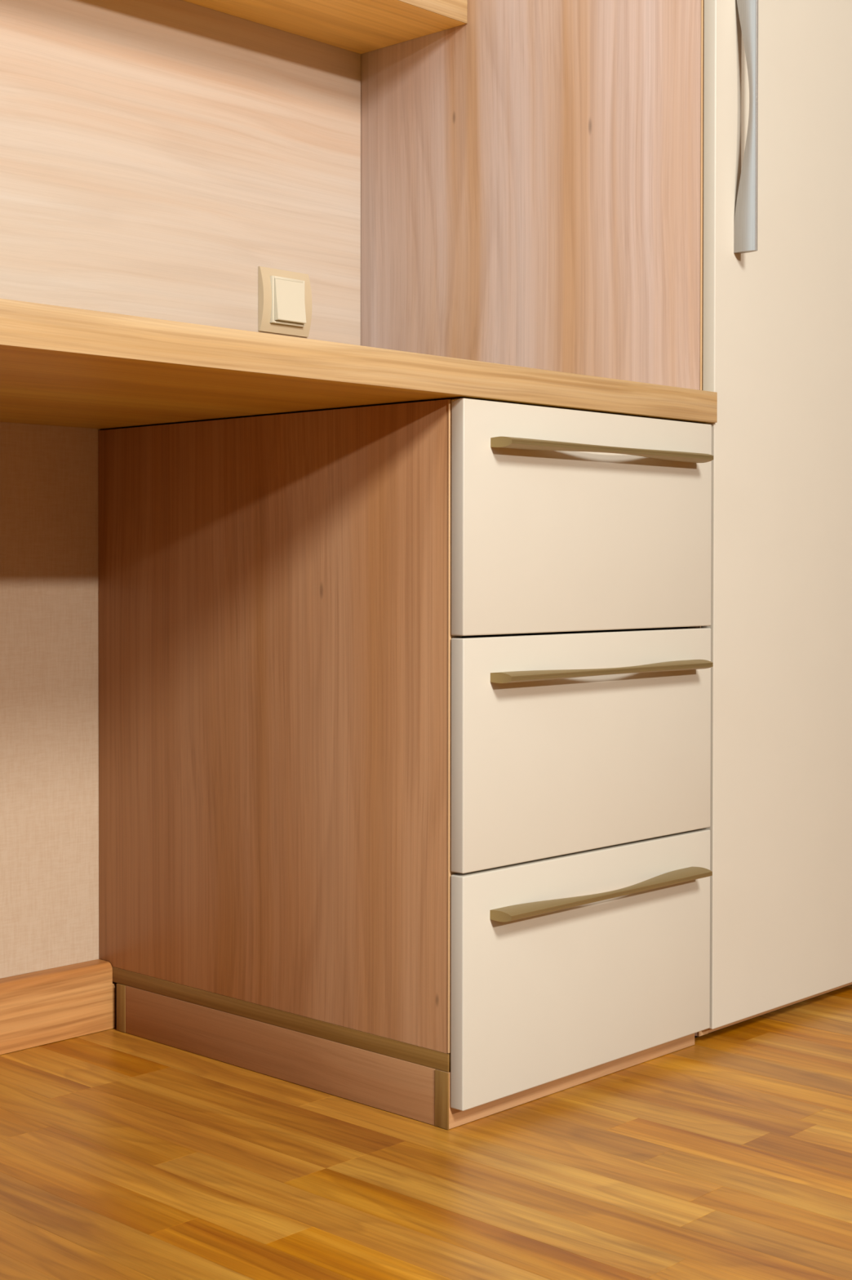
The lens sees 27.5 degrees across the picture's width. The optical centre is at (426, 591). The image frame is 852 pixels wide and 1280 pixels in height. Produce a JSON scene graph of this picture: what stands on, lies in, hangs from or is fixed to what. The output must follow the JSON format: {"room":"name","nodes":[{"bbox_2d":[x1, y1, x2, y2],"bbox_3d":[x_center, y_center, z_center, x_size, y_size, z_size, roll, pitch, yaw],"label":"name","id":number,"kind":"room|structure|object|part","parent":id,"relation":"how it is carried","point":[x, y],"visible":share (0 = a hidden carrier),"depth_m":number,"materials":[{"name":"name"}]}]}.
{"room":"home office","nodes":[
{"label":"home office","id":0,"kind":"room"},
{"bbox_2d":[0,422,118,1022],"bbox_3d":[-0.703,-0.852,1.821,0.100,2.850,5.600,1,1,43],"label":"wall","id":1,"kind":"structure","parent":0,"point":[50,881],"depth_m":2.04,"materials":[{"name":"paint"}]},
{"bbox_2d":[0,959,115,1054],"bbox_3d":[-1.442,0.495,0.964,0.028,0.078,3.094,1,1,43],"label":"baseboard","id":2,"kind":"structure","parent":1,"relation":"attached to","point":[52,1005],"depth_m":2.02,"materials":[{"name":"brown wood"}]},
{"bbox_3d":[-0.382,0.493,2.087,0.027,0.053,0.004,1,1,43],"label":"baseboard","id":3,"kind":"part","parent":2,"relation":"part of","materials":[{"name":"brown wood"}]},
{"bbox_2d":[0,0,360,345],"bbox_3d":[-0.501,-0.663,1.955,0.013,0.870,1.188,1,1,43],"label":"board","id":4,"kind":"object","parent":1,"relation":"attached to","point":[155,155],"visible":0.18,"depth_m":2.15,"materials":[{"name":"brown wood"}]},
{"bbox_2d":[257,266,311,337],"bbox_3d":[-0.181,-0.379,2.276,0.019,0.083,0.085,1,1,43],"label":"light switch","id":5,"kind":"object","parent":4,"relation":"attached to","point":[284,296],"visible":1,"depth_m":2.27,"materials":[{"name":"beige plastic"}]},
{"bbox_2d":[182,0,467,53],"bbox_3d":[-0.425,-0.747,1.882,0.196,0.038,1.188,1,1,43],"label":"wall shelf","id":6,"kind":"object","parent":4,"relation":"attached to","point":[358,26],"visible":1,"depth_m":2.23,"materials":[{"name":"laminate"}]},
{"bbox_2d":[0,984,851,1279],"bbox_3d":[1.693,0.581,-0.421,6.690,0.050,5.400,1,1,43],"label":"floor","id":7,"kind":"structure","parent":0,"point":[726,1155],"depth_m":1.57,"materials":[{"name":"brown wood"}]},
{"bbox_2d":[98,398,713,1129],"bbox_3d":[-0.024,0.163,2.033,0.617,0.715,0.425,1,1,43],"label":"drawer unit","id":8,"kind":"object","parent":7,"relation":"on","point":[404,708],"visible":0.98,"depth_m":1.84,"materials":[{"name":"brown wood"}]},
{"bbox_3d":[-0.179,0.129,1.902,0.569,0.639,0.018,1,1,43],"label":"panel","id":9,"kind":"part","parent":8,"relation":"part of","materials":[{"name":"brown wood"}]},
{"bbox_3d":[-0.033,-0.184,2.042,0.505,0.020,0.416,1,1,43],"label":"rail","id":10,"kind":"part","parent":8,"relation":"part of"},
{"bbox_3d":[-0.041,0.456,2.053,0.570,0.018,0.422,1,1,43],"label":"panel","id":11,"kind":"part","parent":8,"relation":"part of","materials":[{"name":"brown wood"}]},
{"bbox_2d":[0,297,717,429],"bbox_3d":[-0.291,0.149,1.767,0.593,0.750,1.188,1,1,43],"label":"desktop","id":12,"kind":"object","parent":8,"relation":"on","point":[60,366],"visible":0.77,"depth_m":1.61,"materials":[{"name":"laminate"}]},
{"bbox_3d":[0.108,0.126,2.185,0.541,0.639,0.018,1,1,43],"label":"panel","id":13,"kind":"part","parent":8,"relation":"part of","materials":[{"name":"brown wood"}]},
{"bbox_3d":[-0.001,0.386,2.015,0.500,0.228,0.423,1,1,43],"label":"drawer","id":14,"kind":"part","parent":8,"relation":"part of","materials":[{"name":"beige paint"}]},
{"bbox_3d":[-0.001,0.155,2.012,0.500,0.228,0.423,1,1,43],"label":"drawer","id":15,"kind":"part","parent":8,"relation":"part of","materials":[{"name":"beige paint"}]},
{"bbox_3d":[-0.001,-0.077,2.009,0.500,0.230,0.423,1,1,43],"label":"drawer","id":16,"kind":"part","parent":8,"relation":"part of","materials":[{"name":"beige paint"}]},
{"bbox_3d":[0.192,0.316,1.834,0.028,0.010,0.346,1,1,43],"label":"handle","id":17,"kind":"part","parent":8,"relation":"part of","materials":[{"name":"brown metal"}]},
{"bbox_3d":[0.192,0.083,1.831,0.028,0.010,0.346,1,1,43],"label":"handle","id":18,"kind":"part","parent":8,"relation":"part of","materials":[{"name":"brown metal"}]},
{"bbox_3d":[0.192,-0.148,1.827,0.028,0.010,0.346,1,1,43],"label":"handle","id":19,"kind":"part","parent":8,"relation":"part of","materials":[{"name":"brown metal"}]},
{"bbox_2d":[360,0,851,1038],"bbox_3d":[0.338,-0.659,2.404,0.617,2.350,0.617,1,1,43],"label":"wardrobe","id":20,"kind":"object","parent":7,"relation":"on","point":[656,192],"visible":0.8,"depth_m":2.12,"materials":[{"name":"brown wood"}]},
{"bbox_3d":[0.115,-0.660,2.203,0.569,2.342,0.018,1,1,43],"label":"panel","id":21,"kind":"part","parent":20,"relation":"part of","materials":[{"name":"brown wood"}]},
{"bbox_3d":[0.369,-0.565,2.010,0.028,0.346,0.010,1,1,43],"label":"handle","id":22,"kind":"part","parent":20,"relation":"part of","materials":[{"name":"silver metal"}]},
{"bbox_3d":[0.536,-0.663,2.217,0.017,2.326,0.617,1,1,43],"label":"door","id":23,"kind":"part","parent":20,"relation":"part of","materials":[{"name":"beige paint"}]},
{"bbox_3d":[0.320,0.484,2.436,0.570,0.048,0.581,1,1,43],"label":"panel","id":24,"kind":"part","parent":20,"relation":"part of","materials":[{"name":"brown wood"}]}
]}

